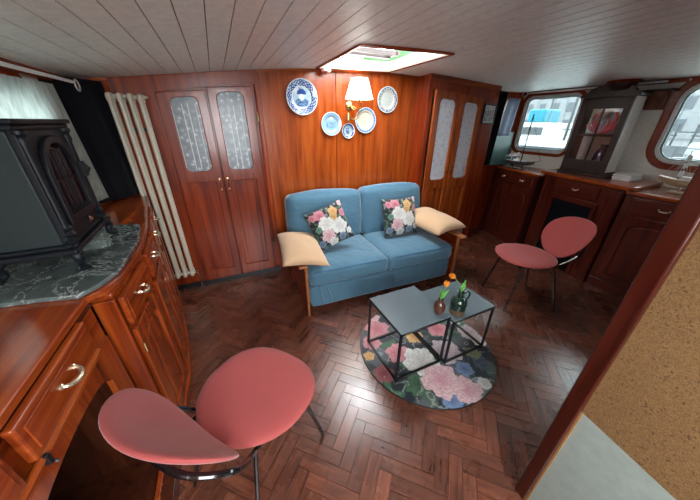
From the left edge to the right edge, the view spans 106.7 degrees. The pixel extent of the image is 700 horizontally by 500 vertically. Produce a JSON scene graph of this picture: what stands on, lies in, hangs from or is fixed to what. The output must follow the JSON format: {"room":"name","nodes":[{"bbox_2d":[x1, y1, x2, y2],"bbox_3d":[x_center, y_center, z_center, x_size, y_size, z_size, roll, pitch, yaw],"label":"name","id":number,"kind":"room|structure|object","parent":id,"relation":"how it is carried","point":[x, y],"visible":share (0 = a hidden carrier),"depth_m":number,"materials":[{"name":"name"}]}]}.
{"room":"ship interior","nodes":[
{"label":"ship interior","id":0,"kind":"room"},
{"bbox_2d":[20,75,37,80],"bbox_3d":[-1.104,0.443,0.491,0.060,1.794,3.980,-11,28,-23],"label":"wall","id":1,"kind":"structure","parent":0,"point":[20,75],"depth_m":1.41,"materials":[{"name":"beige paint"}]},
{"bbox_2d":[0,70,21,77],"bbox_3d":[-1.462,-0.398,0.991,0.066,0.610,1.180,-11,28,-23],"label":"window","id":2,"kind":"structure","parent":1,"relation":"in","point":[1,71],"depth_m":1.24,"materials":[{"name":"brown wood"}]},
{"bbox_2d":[0,57,60,80],"bbox_3d":[-1.249,-0.524,0.523,0.050,0.053,3.030,-11,28,-23],"label":"trim","id":3,"kind":"structure","parent":1,"relation":"attached to","point":[22,73],"depth_m":1.31,"materials":[{"name":"brown wood"}]},
{"bbox_2d":[100,73,524,267],"bbox_3d":[0.198,-0.893,3.001,4.910,2.012,0.060,-11,28,-23],"label":"wall","id":4,"kind":"structure","parent":0,"point":[488,170],"depth_m":3.83,"materials":[{"name":"brown wood"}]},
{"bbox_2d":[105,92,203,287],"bbox_3d":[-1.566,-0.356,2.197,0.243,1.662,0.164,-11,28,-23],"label":"radiator","id":5,"kind":"object","parent":4,"relation":"attached to","point":[111,98],"visible":0.91,"depth_m":2.01,"materials":[{"name":"beige metal"}]},
{"bbox_2d":[84,68,418,80],"bbox_3d":[-0.540,-1.495,2.262,2.780,0.217,0.030,-11,28,-23],"label":"trim","id":6,"kind":"structure","parent":4,"relation":"attached to","point":[298,69],"depth_m":2.28,"materials":[{"name":"wood"}]},
{"bbox_2d":[257,71,417,265],"bbox_3d":[-0.031,-0.830,2.868,1.646,1.932,0.012,-11,28,-23],"label":"panelling","id":7,"kind":"object","parent":4,"relation":"attached to","point":[301,156],"visible":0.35,"depth_m":2.65,"materials":[{"name":"brown wood"}]},
{"bbox_2d":[286,78,317,114],"bbox_3d":[-0.435,-1.383,2.358,0.290,0.290,0.026,-11,28,-23],"label":"wall plate","id":8,"kind":"object","parent":7,"relation":"attached to","point":[301,95],"visible":1,"depth_m":2.36,"materials":[{"name":"blue ceramic"}]},
{"bbox_2d":[321,112,340,135],"bbox_3d":[-0.185,-1.239,2.559,0.210,0.210,0.026,-11,28,-23],"label":"wall plate","id":9,"kind":"object","parent":7,"relation":"attached to","point":[331,121],"visible":1,"depth_m":2.56,"materials":[{"name":"ceramic"}]},
{"bbox_2d":[342,123,354,137],"bbox_3d":[-0.020,-1.216,2.657,0.140,0.140,0.026,-11,28,-23],"label":"wall plate","id":10,"kind":"object","parent":7,"relation":"attached to","point":[348,130],"visible":1,"depth_m":2.66,"materials":[{"name":"blue ceramic"}]},
{"bbox_2d":[345,77,372,121],"bbox_3d":[0.079,-1.412,2.467,0.272,0.355,0.266,-11,28,-23],"label":"wall lamp","id":11,"kind":"object","parent":7,"relation":"attached to","point":[359,88],"visible":1,"depth_m":2.35,"materials":[{"name":"white fabric"}]},
{"bbox_2d":[355,107,375,132],"bbox_3d":[0.157,-1.338,2.690,0.238,0.238,0.026,-11,28,-23],"label":"wall plate","id":12,"kind":"object","parent":7,"relation":"attached to","point":[365,122],"visible":0.98,"depth_m":2.69,"materials":[{"name":"white ceramic"}]},
{"bbox_2d":[378,86,397,112],"bbox_3d":[0.385,-1.556,2.701,0.240,0.240,0.026,-11,28,-23],"label":"wall plate","id":13,"kind":"object","parent":7,"relation":"attached to","point":[387,96],"visible":1,"depth_m":2.70,"materials":[{"name":"white ceramic"}]},
{"bbox_2d":[490,132,513,164],"bbox_3d":[2.124,-1.434,3.688,0.400,0.425,0.024,-11,28,-23],"label":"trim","id":14,"kind":"structure","parent":4,"relation":"attached to","point":[502,146],"depth_m":3.69,"materials":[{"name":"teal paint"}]},
{"bbox_2d":[0,0,699,91],"bbox_3d":[0.879,-1.055,1.374,4.841,0.224,3.030,-11,28,-23],"label":"ceiling","id":15,"kind":"structure","parent":0,"point":[513,45],"depth_m":1.28,"materials":[{"name":"white wood"}]},
{"bbox_2d":[0,61,80,91],"bbox_3d":[-1.274,-0.626,0.823,0.018,0.069,1.920,-11,28,-22],"label":"curtain rod","id":16,"kind":"object","parent":15,"relation":"attached to","point":[4,64],"visible":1,"depth_m":1.24,"materials":[{"name":"white paint"}]},
{"bbox_2d":[0,74,107,200],"bbox_3d":[-1.408,-0.372,1.070,0.058,0.645,1.332,-10,28,-20],"label":"curtain","id":17,"kind":"object","parent":16,"relation":"hanging from","point":[20,98],"visible":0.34,"depth_m":1.30,"materials":[{"name":"grey fabric"}]},
{"bbox_2d":[38,76,139,202],"bbox_3d":[-1.692,-0.720,1.759,0.072,0.749,0.363,6,27,11],"label":"curtain","id":18,"kind":"object","parent":16,"relation":"hanging from","point":[88,110],"visible":0.58,"depth_m":1.75,"materials":[{"name":"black fabric"}]},
{"bbox_2d":[97,0,261,71],"bbox_3d":[0.880,-1.077,1.363,4.850,0.262,3.030,-11,28,-23],"label":"trim","id":19,"kind":"structure","parent":15,"relation":"attached to","point":[97,0],"depth_m":1.09,"materials":[{"name":"white wood"}]},
{"bbox_2d":[320,67,330,73],"bbox_3d":[-0.215,-1.585,2.308,0.097,0.048,0.084,-11,28,-23],"label":"ceiling spotlight","id":20,"kind":"object","parent":15,"relation":"attached to","point":[327,69],"visible":0.9,"depth_m":2.28,"materials":[{"name":"white paint"}]},
{"bbox_2d":[315,44,454,72],"bbox_3d":[0.224,-1.541,2.029,0.764,0.159,0.844,-11,28,-23],"label":"window","id":21,"kind":"structure","parent":15,"relation":"attached to","point":[422,56],"depth_m":2.28,"materials":[{"name":"white glass"}]},
{"bbox_2d":[484,92,507,164],"bbox_3d":[1.839,-1.569,3.424,0.369,0.874,0.057,-15,30,-29],"label":"curtain","id":22,"kind":"object","parent":15,"relation":"hanging from","point":[502,99],"visible":0.38,"depth_m":3.43,"materials":[{"name":"black fabric"}]},
{"bbox_2d":[607,79,643,90],"bbox_3d":[2.571,-1.547,2.454,0.260,0.084,0.260,-11,28,-23],"label":"bowl","id":23,"kind":"object","parent":15,"relation":"attached to","point":[622,84],"visible":0.86,"depth_m":2.39,"materials":[{"name":"brown wood"}]},
{"bbox_2d":[178,227,622,499],"bbox_3d":[1.059,0.808,1.804,4.991,0.021,4.372,-11,28,-23],"label":"floor","id":24,"kind":"structure","parent":0,"point":[539,352],"depth_m":1.64,"materials":[{"name":"brown wood"}]},
{"bbox_2d":[0,303,181,499],"bbox_3d":[-0.684,0.950,0.379,0.412,0.949,1.635,-11,28,-23],"label":"sideboard","id":25,"kind":"object","parent":24,"relation":"on","point":[53,446],"visible":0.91,"depth_m":0.78,"materials":[{"name":"brown wood"}]},
{"bbox_2d":[0,196,148,429],"bbox_3d":[-0.974,0.220,0.751,0.448,0.028,3.070,-11,28,-23],"label":"countertop","id":26,"kind":"structure","parent":25,"relation":"on","point":[30,334],"depth_m":0.73,"materials":[{"name":"brown wood"}]},
{"bbox_2d":[0,224,140,307],"bbox_3d":[-1.167,0.024,1.098,0.427,0.016,0.765,-11,28,-23],"label":"marble slab","id":27,"kind":"object","parent":26,"relation":"on","point":[57,278],"visible":0.77,"depth_m":0.96,"materials":[{"name":"grey stone"}]},
{"bbox_2d":[0,118,117,284],"bbox_3d":[-1.174,-0.212,0.983,0.273,0.508,0.430,-12,29,-24],"label":"electric stove","id":28,"kind":"object","parent":27,"relation":"on","point":[50,207],"visible":1,"depth_m":0.89,"materials":[{"name":"grey metal"}]},
{"bbox_2d":[91,202,192,415],"bbox_3d":[-1.318,0.328,1.638,0.468,0.949,1.425,-11,28,-23],"label":"base cabinet","id":29,"kind":"object","parent":24,"relation":"on","point":[143,318],"visible":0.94,"depth_m":1.24,"materials":[{"name":"brown wood"}]},
{"bbox_2d":[106,69,280,289],"bbox_3d":[-1.226,-0.535,2.340,1.015,1.886,0.086,-11,28,-23],"label":"wardrobe","id":30,"kind":"object","parent":24,"relation":"on","point":[208,127],"visible":0.98,"depth_m":2.26,"materials":[{"name":"brown wood"}]},
{"bbox_2d":[98,347,324,499],"bbox_3d":[-0.445,0.699,1.069,0.500,0.790,0.666,13,29,25],"label":"lounge chair","id":31,"kind":"object","parent":24,"relation":"on","point":[256,395],"visible":1,"depth_m":0.95,"materials":[{"name":"pink fabric"}]},
{"bbox_2d":[284,182,466,316],"bbox_3d":[0.207,-0.133,2.651,1.656,0.914,0.906,-10,28,-20],"label":"sofa","id":32,"kind":"object","parent":24,"relation":"on","point":[366,262],"visible":0.77,"depth_m":2.50,"materials":[{"name":"blue fabric"}]},
{"bbox_2d":[277,232,329,266],"bbox_3d":[-0.409,-0.020,2.179,0.349,0.138,0.604,-8,27,-16],"label":"plain cushion","id":33,"kind":"object","parent":32,"relation":"on","point":[297,248],"visible":0.98,"depth_m":2.03,"materials":[{"name":"beige fabric"}]},
{"bbox_2d":[284,188,360,234],"bbox_3d":[-0.259,-0.347,2.680,0.790,0.552,0.277,-10,28,-20],"label":"cushion","id":34,"kind":"object","parent":32,"relation":"on","point":[298,204],"depth_m":2.52,"materials":[{"name":"blue fabric"}]},
{"bbox_2d":[303,200,354,250],"bbox_3d":[-0.184,-0.220,2.370,0.436,0.428,0.200,-14,30,-27],"label":"floral cushion","id":35,"kind":"object","parent":32,"relation":"on","point":[329,225],"visible":0.99,"depth_m":2.32,"materials":[{"name":"fabric"}]},
{"bbox_2d":[307,234,387,285],"bbox_3d":[-0.106,0.060,2.508,0.754,0.196,0.691,-10,28,-20],"label":"seat cushion","id":36,"kind":"object","parent":32,"relation":"on","point":[357,258],"depth_m":2.29,"materials":[{"name":"blue fabric"}]},
{"bbox_2d":[357,182,419,233],"bbox_3d":[0.440,-0.473,2.942,0.756,0.555,0.279,-10,28,-20],"label":"cushion","id":37,"kind":"object","parent":32,"relation":"on","point":[370,196],"depth_m":2.78,"materials":[{"name":"blue fabric"}]},
{"bbox_2d":[381,196,416,237],"bbox_3d":[0.508,-0.344,2.684,0.386,0.362,0.187,-9,28,-18],"label":"floral cushion","id":38,"kind":"object","parent":32,"relation":"on","point":[398,214],"visible":1,"depth_m":2.63,"materials":[{"name":"fabric"}]},
{"bbox_2d":[362,226,451,269],"bbox_3d":[0.577,-0.060,2.765,0.753,0.200,0.691,-10,28,-20],"label":"seat cushion","id":39,"kind":"object","parent":32,"relation":"on","point":[421,249],"depth_m":2.56,"materials":[{"name":"blue fabric"}]},
{"bbox_2d":[415,207,465,235],"bbox_3d":[0.865,-0.324,2.740,0.406,0.157,0.561,-14,30,-28],"label":"plain cushion","id":40,"kind":"object","parent":32,"relation":"on","point":[435,222],"visible":0.91,"depth_m":2.59,"materials":[{"name":"beige fabric"}]},
{"bbox_2d":[360,313,495,409],"bbox_3d":[0.557,0.719,1.946,0.959,0.008,0.959,-11,28,-23],"label":"round rug","id":41,"kind":"object","parent":24,"relation":"on","point":[464,381],"visible":0.82,"depth_m":1.78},
{"bbox_2d":[367,286,450,381],"bbox_3d":[0.385,0.555,1.808,0.380,0.402,0.377,-11,28,-23],"label":"side table","id":42,"kind":"object","parent":41,"relation":"on","point":[408,310],"visible":0.99,"depth_m":1.71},
{"bbox_2d":[433,297,445,314],"bbox_3d":[0.567,0.351,1.646,0.074,0.108,0.074,-11,28,-23],"label":"bud vase","id":43,"kind":"object","parent":42,"relation":"on","point":[439,306],"visible":0.97,"depth_m":1.62,"materials":[{"name":"brown ceramic"}]},
{"bbox_2d":[440,280,449,299],"bbox_3d":[0.582,0.264,1.623,0.088,0.151,0.042,-17,31,-32],"label":"tulip","id":44,"kind":"object","parent":43,"relation":"in","point":[446,284],"visible":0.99,"depth_m":1.61,"materials":[{"name":"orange plant"}]},
{"bbox_2d":[415,281,494,363],"bbox_3d":[0.749,0.514,1.929,0.373,0.376,0.347,-11,28,-23],"label":"side table","id":45,"kind":"object","parent":41,"relation":"on","point":[476,305],"visible":0.6,"depth_m":1.84,"materials":[{"name":"black metal"}]},
{"bbox_2d":[449,289,470,316],"bbox_3d":[0.698,0.335,1.670,0.104,0.172,0.104,17,30,30],"label":"jug","id":46,"kind":"object","parent":45,"relation":"on","point":[458,303],"visible":0.98,"depth_m":1.64,"materials":[{"name":"green ceramic"}]},
{"bbox_2d":[449,273,465,292],"bbox_3d":[0.678,0.217,1.636,0.125,0.155,0.060,0,26,-2],"label":"tulip","id":47,"kind":"object","parent":46,"relation":"in","point":[452,275],"visible":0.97,"depth_m":1.63,"materials":[{"name":"orange plant"}]},
{"bbox_2d":[407,73,501,236],"bbox_3d":[1.223,-0.999,3.270,1.050,1.944,0.288,-11,28,-23],"label":"tall cabinet","id":48,"kind":"object","parent":24,"relation":"on","point":[449,140],"visible":0.91,"depth_m":3.00,"materials":[{"name":"brown wood"}]},
{"bbox_2d":[481,103,496,123],"bbox_3d":[1.640,-1.605,3.071,0.200,0.215,0.018,-11,28,-23],"label":"framed picture","id":49,"kind":"object","parent":48,"relation":"attached to","point":[489,111],"visible":1,"depth_m":3.07},
{"bbox_2d":[483,105,495,122],"bbox_3d":[1.640,-1.601,3.073,0.178,0.185,0.001,-11,28,-23],"label":"print","id":50,"kind":"object","parent":49,"relation":"attached to","point":[490,110],"depth_m":3.07},
{"bbox_2d":[480,167,545,243],"bbox_3d":[2.268,-0.639,3.693,0.512,0.945,0.772,-11,28,-23],"label":"base cabinet","id":51,"kind":"object","parent":24,"relation":"on","point":[513,196],"visible":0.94,"depth_m":3.51,"materials":[{"name":"brown wood"}]},
{"bbox_2d":[494,164,546,176],"bbox_3d":[2.272,-1.067,3.461,0.531,0.026,0.805,-11,28,-23],"label":"countertop","id":52,"kind":"structure","parent":51,"relation":"on","point":[532,171],"depth_m":3.35,"materials":[{"name":"brown wood"}]},
{"bbox_2d":[503,155,516,166],"bbox_3d":[2.234,-1.246,3.633,0.123,0.141,0.093,-11,28,-23],"label":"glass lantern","id":53,"kind":"object","parent":52,"relation":"on","point":[511,157],"visible":0.71,"depth_m":3.61,"materials":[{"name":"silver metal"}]},
{"bbox_2d":[505,114,540,169],"bbox_3d":[2.232,-1.352,3.281,0.086,0.640,0.426,-18,32,-33],"label":"model ship","id":54,"kind":"object","parent":52,"relation":"on","point":[514,161],"visible":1,"depth_m":3.37,"materials":[{"name":"white paint"}]},
{"bbox_2d":[481,217,596,311],"bbox_3d":[1.648,0.101,2.333,0.666,0.790,0.500,0,26,-1],"label":"lounge chair","id":55,"kind":"object","parent":24,"relation":"on","point":[562,237],"visible":1,"depth_m":2.24,"materials":[{"name":"pink fabric"}]},
{"bbox_2d":[524,174,625,281],"bbox_3d":[2.521,-0.285,2.939,0.387,0.975,0.819,-5,27,-10],"label":"base cabinet","id":56,"kind":"object","parent":24,"relation":"on","point":[559,197],"visible":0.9,"depth_m":2.76,"materials":[{"name":"brown wood"}]},
{"bbox_2d":[541,169,662,190],"bbox_3d":[2.558,-0.766,2.773,0.651,0.034,0.945,-11,28,-23],"label":"countertop","id":57,"kind":"structure","parent":56,"relation":"on","point":[642,184],"depth_m":2.53,"materials":[{"name":"brown wood"}]},
{"bbox_2d":[557,84,652,177],"bbox_3d":[2.601,-1.225,2.702,0.230,0.853,0.470,-11,28,-23],"label":"display cabinet","id":58,"kind":"object","parent":57,"relation":"on","point":[632,100],"visible":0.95,"depth_m":2.62,"materials":[{"name":"brown wood"}]},
{"bbox_2d":[591,144,608,160],"bbox_3d":[2.638,-0.964,2.751,0.130,0.280,0.130,-11,28,-23],"label":"vase","id":59,"kind":"object","parent":58,"relation":"in","point":[599,154],"visible":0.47,"depth_m":2.70,"materials":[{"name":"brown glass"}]},
{"bbox_2d":[586,110,619,133],"bbox_3d":[2.604,-1.299,2.667,0.059,0.241,0.293,-14,29,-26],"label":"coral","id":60,"kind":"object","parent":58,"relation":"in","point":[607,127],"visible":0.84,"depth_m":2.68},
{"bbox_2d":[612,178,640,180],"bbox_3d":[2.785,-0.716,2.624,0.220,0.010,0.140,-10,28,-20],"label":"magazine","id":61,"kind":"object","parent":57,"relation":"on","point":[612,178],"visible":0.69,"depth_m":2.58,"materials":[{"name":"white paper"}]},
{"bbox_3d":[2.787,-0.727,2.625,0.220,0.010,0.146,-11,28,-23],"label":"magazine","id":62,"kind":"object","parent":61,"relation":"on","visible":0},
{"bbox_2d":[612,176,640,178],"bbox_3d":[2.782,-0.737,2.622,0.220,0.010,0.152,-13,29,-25],"label":"magazine","id":63,"kind":"object","parent":62,"relation":"on","point":[612,176],"visible":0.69,"depth_m":2.57,"materials":[{"name":"white paper"}]},
{"bbox_3d":[2.788,-0.744,2.615,0.220,0.010,0.140,-10,28,-20],"label":"magazine","id":64,"kind":"object","parent":63,"relation":"on","visible":0},
{"bbox_3d":[2.783,-0.754,2.612,0.220,0.009,0.146,-11,28,-23],"label":"magazine","id":65,"kind":"object","parent":64,"relation":"on","visible":0},
{"bbox_2d":[614,172,643,175],"bbox_3d":[2.789,-0.761,2.604,0.220,0.010,0.152,-13,29,-25],"label":"magazine","id":66,"kind":"object","parent":65,"relation":"on","point":[618,173],"visible":1,"depth_m":2.59,"materials":[{"name":"paper"}]},
{"bbox_2d":[585,194,677,297],"bbox_3d":[3.007,0.118,2.158,0.628,0.945,1.255,-11,28,-23],"label":"base cabinet","id":67,"kind":"object","parent":24,"relation":"on","point":[639,221],"visible":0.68,"depth_m":2.40,"materials":[{"name":"brown wood"}]},
{"bbox_2d":[626,186,685,202],"bbox_3d":[3.023,-0.322,1.951,0.601,0.026,1.258,-11,28,-23],"label":"countertop","id":68,"kind":"structure","parent":67,"relation":"on","point":[659,192],"depth_m":2.26,"materials":[{"name":"brown wood"}]},
{"bbox_2d":[658,151,693,194],"bbox_3d":[2.906,-0.632,2.093,0.139,0.400,0.545,-11,28,-23],"label":"model ship","id":69,"kind":"object","parent":68,"relation":"on","point":[682,182],"visible":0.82,"depth_m":2.23,"materials":[{"name":"beige wood"}]},
{"bbox_2d":[509,82,694,188],"bbox_3d":[3.215,-0.476,2.296,0.060,1.934,3.980,-11,28,-23],"label":"wall","id":70,"kind":"structure","parent":0,"point":[633,158],"depth_m":2.67,"materials":[{"name":"beige paint"}]},
{"bbox_2d":[511,90,586,156],"bbox_3d":[2.520,-1.614,3.351,0.066,0.738,0.763,-11,28,-23],"label":"window","id":71,"kind":"structure","parent":70,"relation":"in","point":[525,104],"depth_m":3.42,"materials":[{"name":"brown wood"}]},
{"bbox_2d":[522,80,668,96],"bbox_3d":[2.611,-1.797,2.920,0.079,0.069,1.364,-11,28,-23],"label":"curtain rod","id":72,"kind":"object","parent":70,"relation":"attached to","point":[663,81],"visible":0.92,"depth_m":2.91,"materials":[{"name":"white paint"}]},
{"bbox_2d":[497,98,520,135],"bbox_3d":[2.067,-1.724,3.388,0.312,0.439,0.017,-14,30,-27],"label":"curtain","id":73,"kind":"object","parent":72,"relation":"hanging from","point":[513,103],"visible":1,"depth_m":3.38,"materials":[{"name":"fabric"}]},
{"bbox_2d":[524,76,699,94],"bbox_3d":[2.981,-1.489,2.259,0.030,0.045,3.030,-11,28,-23],"label":"trim","id":74,"kind":"structure","parent":70,"relation":"attached to","point":[696,78],"depth_m":2.43,"materials":[{"name":"brown wood"}]},
{"bbox_2d":[640,88,679,109],"bbox_3d":[2.861,-1.409,2.445,0.130,0.165,0.240,-11,28,-23],"label":"wall bracket","id":75,"kind":"object","parent":70,"relation":"attached to","point":[658,100],"visible":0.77,"depth_m":2.42,"materials":[{"name":"brown wood"}]},
{"bbox_2d":[646,81,699,172],"bbox_3d":[3.188,-0.995,2.069,0.066,0.785,1.060,-11,28,-23],"label":"window","id":76,"kind":"structure","parent":70,"relation":"in","point":[655,156],"depth_m":2.44,"materials":[{"name":"brown wood"}]},
{"bbox_2d":[515,165,699,499],"bbox_3d":[0.959,0.455,0.227,0.067,2.000,1.245,-6,27,-14],"label":"wall","id":77,"kind":"structure","parent":0,"point":[627,427],"depth_m":0.71,"materials":[{"name":"beige"}]},
{"label":"outside","id":78,"kind":"structure","parent":0,"visible":0},
{"bbox_2d":[363,50,415,61],"bbox_3d":[1.071,-3.743,5.025,0.703,0.372,1.825,-19,32,-35],"label":"awning","id":79,"kind":"object","parent":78,"point":[402,53],"visible":0.09,"depth_m":5.39,"materials":[{"name":"fabric"}]},
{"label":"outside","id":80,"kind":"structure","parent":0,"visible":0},
{"bbox_3d":[4.786,-3.624,13.032,100.000,0.050,100.000,-11,28,-23],"label":"water","id":81,"kind":"object","parent":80,"visible":0},
{"bbox_2d":[519,123,566,150],"bbox_3d":[8.702,-4.181,11.357,2.635,2.450,6.500,-14,30,-28],"label":"moored boat","id":82,"kind":"object","parent":81,"relation":"on","point":[548,134],"visible":0.13,"depth_m":10.96,"materials":[{"name":"white paint"}]},
{"bbox_2d":[527,109,572,140],"bbox_3d":[12.665,-6.467,15.258,2.635,3.200,8.000,-13,29,-26],"label":"moored boat","id":83,"kind":"object","parent":81,"relation":"on","point":[541,115],"visible":0.12,"depth_m":15.47,"materials":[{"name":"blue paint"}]},
{"bbox_2d":[537,97,568,122],"bbox_3d":[13.856,-10.294,17.688,0.120,8.003,2.425,-11,28,-23],"label":"mast","id":84,"kind":"object","parent":81,"relation":"on","point":[552,103],"visible":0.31,"depth_m":17.75,"materials":[{"name":"white metal"}]},
{"bbox_2d":[547,97,578,140],"bbox_3d":[10.659,-7.974,11.741,0.120,9.002,2.425,-11,28,-23],"label":"mast","id":85,"kind":"object","parent":81,"relation":"on","point":[577,98],"visible":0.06,"depth_m":12.58,"materials":[{"name":"white metal"}]},
{"bbox_2d":[662,131,672,150],"bbox_3d":[12.575,-3.770,10.752,0.240,2.350,0.240,-11,28,-23],"label":"mooring post","id":86,"kind":"object","parent":81,"relation":"on","point":[669,135],"visible":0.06,"depth_m":10.35,"materials":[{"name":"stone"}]},
{"bbox_2d":[662,138,699,157],"bbox_3d":[29.548,-6.734,18.290,22.000,1.350,70.000,-11,28,-23],"label":"quay","id":87,"kind":"object","parent":81,"relation":"on","point":[668,151],"visible":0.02,"depth_m":15.46,"materials":[{"name":"concrete"}]},
{"bbox_2d":[524,97,580,123],"bbox_3d":[25.721,-21.163,33.554,4.600,11.100,14.400,-11,28,-23],"label":"building","id":88,"kind":"structure","parent":87,"relation":"on","point":[561,103],"depth_m":31.27,"materials":[{"name":"stone"}]},
{"bbox_2d":[669,124,682,144],"bbox_3d":[18.598,-7.136,16.060,0.087,1.130,2.200,-11,28,-23],"label":"railing","id":89,"kind":"object","parent":87,"relation":"on","point":[679,126],"visible":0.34,"depth_m":15.20,"materials":[{"name":"grey metal"}]},
{"bbox_2d":[670,89,699,138],"bbox_3d":[32.167,-14.171,21.654,4.600,9.100,12.400,-11,28,-23],"label":"building","id":90,"kind":"structure","parent":87,"relation":"on","point":[690,117],"depth_m":22.92,"materials":[{"name":"stone"}]},
{"bbox_2d":[687,124,699,145],"bbox_3d":[19.766,-6.033,13.827,0.087,1.130,2.200,-11,28,-23],"label":"railing","id":91,"kind":"object","parent":87,"relation":"on","point":[698,125],"visible":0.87,"depth_m":14.58,"materials":[{"name":"white metal"}]},
{"bbox_2d":[669,91,699,133],"bbox_3d":[12.608,-5.681,8.226,0.120,8.003,2.425,-11,28,-23],"label":"mast","id":92,"kind":"object","parent":81,"relation":"on","point":[695,91],"visible":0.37,"depth_m":9.53,"materials":[{"name":"white metal"}]},
{"bbox_2d":[670,143,699,159],"bbox_3d":[16.229,-2.762,8.603,2.635,2.450,8.000,-12,29,-24],"label":"moored boat","id":93,"kind":"object","parent":81,"relation":"on","point":[693,147],"visible":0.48,"depth_m":10.72,"materials":[{"name":"white paint"}]},
{"bbox_2d":[672,151,699,160],"bbox_3d":[11.137,-1.365,5.644,2.635,2.450,6.000,-9,28,-18],"label":"moored boat","id":94,"kind":"object","parent":81,"relation":"on","point":[696,154],"visible":0.18,"depth_m":7.19,"materials":[{"name":"white paint"}]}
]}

